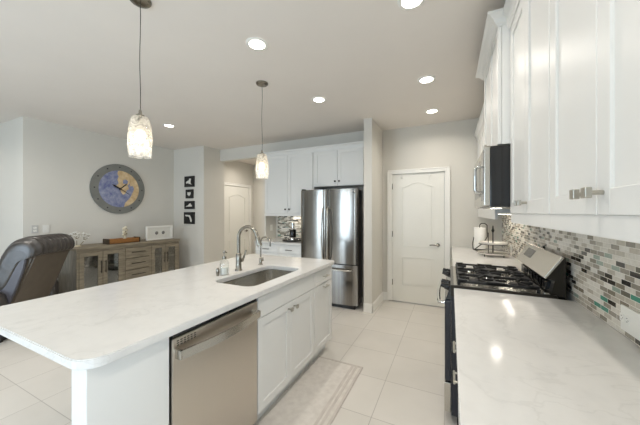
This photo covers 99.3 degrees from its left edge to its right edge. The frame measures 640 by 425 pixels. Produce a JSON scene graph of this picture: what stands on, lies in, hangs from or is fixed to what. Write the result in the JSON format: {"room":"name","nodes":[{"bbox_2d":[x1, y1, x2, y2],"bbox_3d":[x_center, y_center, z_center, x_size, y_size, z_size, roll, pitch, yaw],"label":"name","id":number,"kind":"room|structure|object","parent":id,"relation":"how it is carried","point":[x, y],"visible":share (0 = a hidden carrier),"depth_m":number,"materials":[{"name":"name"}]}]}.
{"room":"kitchen","nodes":[
{"label":"kitchen","id":0,"kind":"room"},
{"bbox_2d":[0,118,17,257],"bbox_3d":[-5.402,0.040,4.461,2.600,2.760,0.130,0,0,26],"label":"wall","id":1,"kind":"structure","parent":0,"point":[9,129],"depth_m":3.99,"materials":[{"name":"paint"}]},
{"bbox_2d":[18,116,173,279],"bbox_3d":[-3.546,0.040,5.151,0.150,2.760,2.980,0,0,26],"label":"wall","id":2,"kind":"structure","parent":0,"point":[57,163],"depth_m":4.34,"materials":[{"name":"paint"}]},
{"bbox_2d":[31,225,37,232],"bbox_3d":[-4.066,0.240,3.881,0.008,0.115,0.072,0,0,26],"label":"wall outlet","id":3,"kind":"object","parent":2,"relation":"attached to","point":[34,228],"visible":1,"depth_m":3.87,"materials":[{"name":"white plastic"}]},
{"bbox_2d":[43,225,49,232],"bbox_3d":[-4.014,0.240,3.989,0.009,0.115,0.072,0,0,26],"label":"wall switch","id":4,"kind":"object","parent":2,"relation":"attached to","point":[46,228],"visible":1,"depth_m":3.99,"materials":[{"name":"white plastic"}]},
{"bbox_2d":[90,164,144,213],"bbox_3d":[-3.571,-0.420,4.852,0.060,0.880,0.880,0,0,26],"label":"wall clock","id":5,"kind":"object","parent":2,"relation":"attached to","point":[115,188],"visible":1,"depth_m":4.82,"materials":[{"name":"grey stone"}]},
{"bbox_2d":[174,146,223,268],"bbox_3d":[-2.612,0.040,5.884,0.900,2.760,0.550,0,0,26],"label":"wall","id":6,"kind":"structure","parent":0,"point":[201,242],"depth_m":5.64,"materials":[{"name":"paint"}]},
{"bbox_2d":[184,212,194,223],"bbox_3d":[-2.693,0.114,5.601,0.304,0.243,0.028,0,0,26],"label":"picture","id":7,"kind":"object","parent":6,"relation":"attached to","point":[189,217],"visible":1,"depth_m":5.58},
{"bbox_2d":[184,176,194,186],"bbox_3d":[-2.688,-0.636,5.599,0.285,0.220,0.028,0,0,26],"label":"picture","id":8,"kind":"object","parent":6,"relation":"attached to","point":[189,181],"visible":1,"depth_m":5.58},
{"bbox_2d":[184,201,194,208],"bbox_3d":[-2.688,-0.154,5.599,0.285,0.164,0.028,0,0,26],"label":"picture","id":9,"kind":"object","parent":6,"relation":"attached to","point":[187,204],"visible":1,"depth_m":5.58},
{"bbox_2d":[186,189,193,197],"bbox_3d":[-2.684,-0.383,5.597,0.219,0.181,0.028,0,0,26],"label":"picture","id":10,"kind":"object","parent":6,"relation":"attached to","point":[189,193],"visible":1,"depth_m":5.57},
{"bbox_2d":[0,297,456,424],"bbox_3d":[-2.512,1.470,3.202,8.900,0.100,10.800,0,0,26],"label":"floor","id":11,"kind":"structure","parent":0,"point":[399,347],"depth_m":2.41,"materials":[{"name":"tile"}]},
{"bbox_2d":[0,233,74,342],"bbox_3d":[-3.799,0.844,3.244,1.208,1.152,0.940,0,0,-12],"label":"recliner","id":12,"kind":"object","parent":11,"relation":"on","point":[30,266],"visible":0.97,"depth_m":3.12,"materials":[{"name":"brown leather"}]},
{"bbox_2d":[0,233,74,289],"bbox_3d":[-3.443,0.613,3.322,0.479,0.691,0.690,0,0,-12],"label":"cushion","id":13,"kind":"object","parent":12,"relation":"on","point":[36,262],"depth_m":3.12,"materials":[{"name":"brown leather"}]},
{"bbox_2d":[58,238,179,293],"bbox_3d":[-3.332,0.968,4.696,0.590,0.905,1.645,0,0,26],"label":"sideboard","id":14,"kind":"object","parent":11,"relation":"on","point":[108,263],"visible":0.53,"depth_m":4.45,"materials":[{"name":"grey wood"}]},
{"bbox_2d":[68,231,89,246],"bbox_3d":[-3.674,0.400,4.097,0.118,0.228,0.360,0,0,26],"label":"ornament","id":15,"kind":"object","parent":14,"relation":"on","point":[76,233],"visible":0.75,"depth_m":4.11,"materials":[{"name":"white ceramic"}]},
{"bbox_2d":[103,236,139,243],"bbox_3d":[-3.368,0.472,4.633,0.168,0.085,0.500,0,0,26],"label":"wooden box","id":16,"kind":"object","parent":14,"relation":"on","point":[129,239],"visible":0.99,"depth_m":4.57,"materials":[{"name":"brown wood"}]},
{"bbox_2d":[122,226,127,238],"bbox_3d":[-3.350,0.368,4.670,0.077,0.267,0.072,0,0,-22],"label":"figurine","id":17,"kind":"object","parent":16,"relation":"in","point":[125,229],"visible":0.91,"depth_m":4.65,"materials":[{"name":"white ceramic"}]},
{"bbox_2d":[84,252,173,268],"bbox_3d":[-3.357,0.811,4.708,0.485,0.018,1.553,0,0,26],"label":"shelf","id":18,"kind":"object","parent":14,"relation":"attached to","point":[92,262],"depth_m":4.45,"materials":[{"name":"brown wood"}]},
{"bbox_2d":[146,225,172,240],"bbox_3d":[-3.051,0.385,5.177,0.030,0.260,0.515,0,0,26],"label":"framed art","id":19,"kind":"object","parent":14,"relation":"on","point":[152,232],"visible":1,"depth_m":5.16,"materials":[{"name":"paint"}]},
{"bbox_2d":[72,337,168,424],"bbox_3d":[-0.993,0.978,1.432,0.456,0.884,1.090,0,0,-20],"label":"island end panel","id":20,"kind":"object","parent":11,"relation":"on","point":[132,389],"visible":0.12,"depth_m":1.04,"materials":[{"name":"white paint"}]},
{"bbox_2d":[169,299,260,424],"bbox_3d":[-0.762,0.984,1.585,0.655,0.872,0.594,0,0,26],"label":"dishwasher","id":21,"kind":"object","parent":11,"relation":"on","point":[213,362],"visible":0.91,"depth_m":1.43,"materials":[{"name":"silver metal"}]},
{"bbox_2d":[256,243,300,256],"bbox_3d":[-0.592,0.978,4.850,0.933,0.884,0.665,0,0,26],"label":"base cabinet","id":22,"kind":"object","parent":11,"relation":"on","point":[274,249],"visible":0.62,"depth_m":4.56,"materials":[{"name":"white paint"}]},
{"bbox_2d":[254,238,300,245],"bbox_3d":[-0.588,0.517,4.856,0.937,0.035,0.649,0,0,26],"label":"countertop","id":23,"kind":"structure","parent":22,"relation":"on","point":[279,241],"depth_m":4.61,"materials":[{"name":"white stone"}]},
{"bbox_2d":[282,238,300,241],"bbox_3d":[-0.480,0.481,4.778,0.372,0.037,0.372,0,0,26],"label":"serving tray","id":24,"kind":"object","parent":23,"relation":"on","point":[283,239],"visible":0.78,"depth_m":4.65,"materials":[{"name":"grey metal"}]},
{"bbox_2d":[288,223,295,239],"bbox_3d":[-0.490,0.335,4.837,0.124,0.305,0.158,0,0,-33],"label":"coffee maker","id":25,"kind":"object","parent":24,"relation":"on","point":[292,231],"visible":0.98,"depth_m":4.78,"materials":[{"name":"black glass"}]},
{"bbox_2d":[256,273,313,419],"bbox_3d":[-0.492,0.978,2.238,0.677,0.884,0.807,0,0,26],"label":"base cabinet","id":26,"kind":"object","parent":11,"relation":"on","point":[285,326],"visible":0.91,"depth_m":2.03,"materials":[{"name":"white paint"}]},
{"bbox_2d":[0,254,333,369],"bbox_3d":[-0.796,0.517,2.104,1.085,0.035,2.175,0,0,26],"label":"countertop","id":27,"kind":"structure","parent":26,"relation":"on","point":[97,326],"depth_m":1.42,"materials":[{"name":"white stone"}]},
{"bbox_2d":[220,251,227,274],"bbox_3d":[-0.769,0.404,2.188,0.071,0.192,0.071,0,0,3],"label":"soap dispenser","id":28,"kind":"object","parent":27,"relation":"on","point":[223,270],"visible":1,"depth_m":2.17,"materials":[{"name":"clear glass"}]},
{"bbox_2d":[235,225,261,270],"bbox_3d":[-0.595,0.303,2.326,0.278,0.393,0.112,0,0,26],"label":"kitchen faucet","id":29,"kind":"object","parent":27,"relation":"on","point":[239,260],"visible":1,"depth_m":2.33,"materials":[{"name":"silver metal"}]},
{"bbox_2d":[224,269,293,286],"bbox_3d":[-0.474,0.628,2.202,0.384,0.184,0.704,0,0,26],"label":"sink","id":30,"kind":"object","parent":27,"relation":"in","point":[260,277],"visible":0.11,"depth_m":2.45,"materials":[{"name":"metal"}]},
{"bbox_2d":[258,236,270,264],"bbox_3d":[-0.523,0.364,2.602,0.140,0.272,0.063,0,0,26],"label":"filter faucet","id":31,"kind":"object","parent":27,"relation":"on","point":[260,258],"visible":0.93,"depth_m":2.60,"materials":[{"name":"silver metal"}]},
{"bbox_2d":[257,356,362,424],"bbox_3d":[-0.123,1.415,1.922,0.444,0.010,1.460,0,0,26],"label":"kitchen mat","id":32,"kind":"object","parent":11,"relation":"on","point":[316,398],"visible":1,"depth_m":2.09,"materials":[{"name":"beige fabric"}]},
{"bbox_2d":[307,265,331,365],"bbox_3d":[-0.233,0.978,2.786,0.670,0.884,0.401,0,0,26],"label":"base cabinet","id":33,"kind":"object","parent":11,"relation":"on","point":[322,279],"visible":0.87,"depth_m":2.65,"materials":[{"name":"white paint"}]},
{"bbox_2d":[301,187,361,309],"bbox_3d":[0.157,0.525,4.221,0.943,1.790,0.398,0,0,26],"label":"refrigerator","id":34,"kind":"object","parent":11,"relation":"on","point":[331,219],"visible":0.84,"depth_m":4.06,"materials":[{"name":"silver metal"}]},
{"bbox_2d":[453,341,457,383],"bbox_3d":[0.895,0.978,1.124,0.622,0.884,0.598,0,0,26],"label":"base cabinet","id":35,"kind":"object","parent":11,"relation":"on","point":[454,342],"visible":0.16,"depth_m":1.24,"materials":[{"name":"white paint"}]},
{"bbox_2d":[437,243,566,424],"bbox_3d":[1.278,0.838,2.047,0.726,1.165,0.764,0,0,26],"label":"gas range","id":36,"kind":"object","parent":11,"relation":"on","point":[542,273],"visible":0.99,"depth_m":1.82,"materials":[{"name":"black metal"}]},
{"bbox_2d":[453,266,541,293],"bbox_3d":[1.274,0.506,2.051,0.517,0.027,0.756,0,0,26],"label":"cooktop","id":37,"kind":"object","parent":36,"relation":"in","point":[507,290],"depth_m":1.79,"materials":[{"name":"black metal"}]},
{"bbox_3d":[0.138,0.978,-0.454,0.622,0.884,0.500,0,0,26],"label":"base cabinet","id":38,"kind":"object","parent":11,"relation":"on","visible":0},
{"bbox_2d":[454,288,639,424],"bbox_3d":[0.602,0.517,0.495,0.618,0.035,2.613,0,0,26],"label":"countertop","id":39,"kind":"structure","parent":38,"relation":"on","point":[522,360],"depth_m":0.90,"materials":[{"name":"white stone"}]},
{"bbox_3d":[1.672,0.978,2.743,0.622,0.884,0.808,0,0,26],"label":"base cabinet","id":40,"kind":"object","parent":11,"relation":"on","visible":0},
{"bbox_2d":[452,247,521,269],"bbox_3d":[1.861,0.517,3.118,0.618,0.035,1.659,0,0,26],"label":"countertop","id":41,"kind":"structure","parent":40,"relation":"on","point":[467,255],"depth_m":2.96,"materials":[{"name":"white stone"}]},
{"bbox_2d":[472,223,487,249],"bbox_3d":[2.124,0.320,3.618,0.180,0.360,0.173,0,0,26],"label":"paper towel holder","id":42,"kind":"object","parent":41,"relation":"on","point":[479,232],"visible":0.92,"depth_m":3.58,"materials":[{"name":"white paper"}]},
{"bbox_2d":[477,226,509,257],"bbox_3d":[1.988,0.325,3.128,0.330,0.350,0.330,0,0,26],"label":"tiered tray","id":43,"kind":"object","parent":41,"relation":"on","point":[493,243],"visible":1,"depth_m":3.12,"materials":[{"name":"white stone"}]},
{"bbox_2d":[224,161,252,253],"bbox_3d":[-2.127,0.040,6.871,0.520,2.760,1.650,0,0,26],"label":"wall","id":44,"kind":"structure","parent":0,"point":[237,172],"depth_m":7.22,"materials":[{"name":"paint"}]},
{"bbox_2d":[224,182,250,259],"bbox_3d":[-2.178,0.333,7.070,0.176,2.155,1.045,0,0,26],"label":"door","id":45,"kind":"structure","parent":44,"relation":"in","point":[237,197],"depth_m":7.04,"materials":[{"name":"paint"}]},
{"bbox_2d":[0,0,504,164],"bbox_3d":[-2.512,-1.390,3.202,8.900,0.100,10.800,0,0,26],"label":"ceiling","id":46,"kind":"structure","parent":0,"point":[72,63],"depth_m":2.46,"materials":[{"name":"paint"}]},
{"bbox_2d":[127,0,152,158],"bbox_3d":[-1.131,-0.844,1.710,0.134,0.992,0.133,0,0,-33],"label":"pendant light","id":47,"kind":"object","parent":46,"relation":"hanging from","point":[140,136],"visible":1,"depth_m":1.70,"materials":[{"name":"white glass"}]},
{"bbox_2d":[135,110,143,120],"bbox_3d":[-1.131,-0.613,1.711,0.054,0.065,0.054,0,0,26],"label":"socket","id":48,"kind":"object","parent":47,"relation":"attached to","point":[138,116],"depth_m":1.69,"materials":[{"name":"silver metal"}]},
{"bbox_2d":[162,124,174,127],"bbox_3d":[-2.326,-1.336,4.189,0.176,0.008,0.176,0,0,26],"label":"recessed light","id":49,"kind":"object","parent":46,"relation":"in","point":[165,125],"visible":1,"depth_m":4.17,"materials":[{"name":"paint"}]},
{"bbox_2d":[246,37,267,50],"bbox_3d":[-0.500,-1.336,2.163,0.176,0.008,0.176,0,0,26],"label":"recessed light","id":50,"kind":"object","parent":46,"relation":"in","point":[254,43],"visible":1,"depth_m":2.15,"materials":[{"name":"paint"}]},
{"bbox_2d":[256,80,268,179],"bbox_3d":[-0.600,-0.844,2.816,0.134,0.992,0.133,0,0,-33],"label":"pendant light","id":51,"kind":"object","parent":46,"relation":"hanging from","point":[260,83],"visible":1,"depth_m":2.78,"materials":[{"name":"white glass"}]},
{"bbox_2d":[312,96,325,102],"bbox_3d":[-0.012,-1.336,3.225,0.176,0.008,0.176,0,0,26],"label":"recessed light","id":52,"kind":"object","parent":46,"relation":"in","point":[318,99],"visible":1,"depth_m":3.21,"materials":[{"name":"paint"}]},
{"bbox_2d":[397,0,424,10],"bbox_3d":[0.578,-1.336,1.714,0.176,0.008,0.176,0,0,26],"label":"recessed light","id":53,"kind":"object","parent":46,"relation":"in","point":[406,5],"visible":1,"depth_m":1.74,"materials":[{"name":"paint"}]},
{"bbox_2d":[417,75,435,83],"bbox_3d":[1.073,-1.336,2.740,0.176,0.008,0.176,0,0,26],"label":"recessed light","id":54,"kind":"object","parent":46,"relation":"in","point":[426,79],"visible":1,"depth_m":2.73,"materials":[{"name":"paint"}]},
{"bbox_2d":[425,108,438,113],"bbox_3d":[1.479,-1.336,3.591,0.176,0.008,0.176,0,0,26],"label":"recessed light","id":55,"kind":"object","parent":46,"relation":"in","point":[429,111],"visible":1,"depth_m":3.59,"materials":[{"name":"paint"}]},
{"bbox_2d":[253,164,263,253],"bbox_3d":[-0.524,0.040,7.056,3.250,2.760,0.130,0,0,26],"label":"wall","id":56,"kind":"structure","parent":0,"point":[258,185],"depth_m":7.55,"materials":[{"name":"paint"}]},
{"bbox_2d":[264,162,275,239],"bbox_3d":[-0.955,0.161,5.211,0.030,2.519,0.330,0,0,26],"label":"wall","id":57,"kind":"structure","parent":0,"point":[268,220],"depth_m":5.14,"materials":[{"name":"paint"}]},
{"bbox_2d":[220,118,501,296],"bbox_3d":[0.216,0.040,4.849,5.095,2.760,0.270,0,0,26],"label":"wall","id":58,"kind":"structure","parent":0,"point":[453,144],"depth_m":4.11,"materials":[{"name":"paint"}]},
{"bbox_2d":[278,216,300,237],"bbox_3d":[-0.417,0.283,5.130,0.910,0.434,0.009,0,0,26],"label":"backsplash","id":59,"kind":"structure","parent":58,"relation":"attached to","point":[284,222],"depth_m":5.22,"materials":[{"name":"tile"}]},
{"bbox_2d":[264,153,322,215],"bbox_3d":[-0.493,-0.477,4.952,1.023,1.085,0.395,0,0,26],"label":"upper cabinet","id":60,"kind":"object","parent":58,"relation":"attached to","point":[288,175],"visible":0.8,"depth_m":4.80,"materials":[{"name":"white paint"}]},
{"bbox_2d":[264,141,363,156],"bbox_3d":[-0.144,-1.052,4.578,1.976,0.085,0.070,0,0,26],"label":"crown molding","id":61,"kind":"structure","parent":60,"relation":"attached to","point":[358,144],"depth_m":4.52,"materials":[{"name":"white paint"}]},
{"bbox_2d":[314,147,363,188],"bbox_3d":[0.399,-0.725,4.524,0.951,0.590,0.395,0,0,26],"label":"upper cabinet","id":62,"kind":"object","parent":58,"relation":"attached to","point":[343,168],"visible":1,"depth_m":4.38,"materials":[{"name":"white paint"}]},
{"bbox_2d":[383,292,386,299],"bbox_3d":[1.489,1.355,4.213,1.040,0.130,0.015,0,0,26],"label":"baseboard","id":63,"kind":"structure","parent":58,"relation":"attached to","point":[384,293],"depth_m":4.42,"materials":[{"name":"paint"}]},
{"bbox_2d":[387,166,449,306],"bbox_3d":[1.521,0.365,4.236,0.915,2.085,0.176,0,0,26],"label":"door","id":64,"kind":"structure","parent":58,"relation":"in","point":[418,204],"depth_m":4.21,"materials":[{"name":"paint"}]},
{"bbox_2d":[364,118,382,303],"bbox_3d":[0.824,0.040,4.169,0.120,2.760,0.670,0,0,26],"label":"wall","id":65,"kind":"structure","parent":0,"point":[373,134],"depth_m":3.92,"materials":[{"name":"paint"}]},
{"bbox_2d":[363,292,382,313],"bbox_3d":[0.828,1.355,4.159,0.135,0.130,0.685,0,0,26],"label":"baseboard","id":66,"kind":"structure","parent":65,"relation":"attached to","point":[368,308],"depth_m":3.88,"materials":[{"name":"paint"}]},
{"bbox_2d":[566,295,639,346],"bbox_3d":[0.868,0.040,0.138,0.155,2.760,8.200,0,0,26],"label":"wall","id":67,"kind":"structure","parent":0,"point":[567,296],"depth_m":1.62,"materials":[{"name":"paint"}]},
{"bbox_2d":[478,125,509,218],"bbox_3d":[1.984,-0.480,3.047,0.328,1.080,1.650,0,0,26],"label":"upper cabinet","id":68,"kind":"object","parent":67,"relation":"attached to","point":[485,213],"visible":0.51,"depth_m":3.10,"materials":[{"name":"white paint"}]},
{"bbox_2d":[474,104,483,140],"bbox_3d":[1.862,-1.055,3.111,0.063,0.090,1.660,0,0,26],"label":"crown molding","id":69,"kind":"structure","parent":68,"relation":"attached to","point":[480,124],"depth_m":3.28,"materials":[{"name":"white paint"}]},
{"bbox_2d":[483,24,509,148],"bbox_3d":[1.419,-0.811,1.962,0.408,0.777,0.765,0,0,26],"label":"upper cabinet","id":70,"kind":"object","parent":67,"relation":"attached to","point":[497,77],"visible":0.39,"depth_m":1.69,"materials":[{"name":"white paint"}]},
{"bbox_2d":[473,144,509,208],"bbox_3d":[1.382,-0.223,1.978,0.487,0.390,0.762,0,0,26],"label":"microwave","id":71,"kind":"object","parent":70,"relation":"attached to","point":[491,172],"visible":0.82,"depth_m":1.70,"materials":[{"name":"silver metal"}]},
{"bbox_2d":[476,0,519,80],"bbox_3d":[1.097,-1.167,1.346,0.403,0.115,2.275,0,0,26],"label":"crown molding","id":72,"kind":"structure","parent":70,"relation":"attached to","point":[495,18],"depth_m":1.73,"materials":[{"name":"white paint"}]},
{"bbox_2d":[510,0,550,228],"bbox_3d":[1.123,-0.525,1.272,0.345,1.170,0.725,0,0,26],"label":"upper cabinet","id":73,"kind":"object","parent":67,"relation":"attached to","point":[530,29],"visible":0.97,"depth_m":1.27,"materials":[{"name":"white paint"}]},
{"bbox_2d":[502,214,639,345],"bbox_3d":[1.409,0.210,1.458,0.009,0.580,5.049,0,0,26],"label":"backsplash","id":74,"kind":"structure","parent":67,"relation":"attached to","point":[603,274],"depth_m":1.33,"materials":[{"name":"tile"}]},
{"bbox_2d":[620,304,639,340],"bbox_3d":[1.207,0.425,1.058,0.009,0.100,0.129,0,0,26],"label":"wall outlet","id":75,"kind":"object","parent":74,"relation":"attached to","point":[629,318],"visible":1,"depth_m":1.05,"materials":[{"name":"white plastic"}]},
{"bbox_2d":[620,312,623,321],"bbox_3d":[1.226,0.425,1.104,0.003,0.034,0.029,0,0,26],"label":"receptacle","id":76,"kind":"object","parent":75,"relation":"attached to","point":[621,313],"depth_m":1.10,"materials":[{"name":"white plastic"}]},
{"bbox_2d":[625,315,629,325],"bbox_3d":[1.210,0.425,1.071,0.003,0.034,0.029,0,0,26],"label":"receptacle","id":77,"kind":"object","parent":75,"relation":"attached to","point":[627,317],"depth_m":1.07,"materials":[{"name":"white plastic"}]},
{"bbox_2d":[550,0,639,242],"bbox_3d":[0.810,-0.525,0.620,0.345,1.170,0.718,0,0,26],"label":"upper cabinet","id":78,"kind":"object","parent":67,"relation":"attached to","point":[595,44],"visible":1,"depth_m":0.68,"materials":[{"name":"white paint"}]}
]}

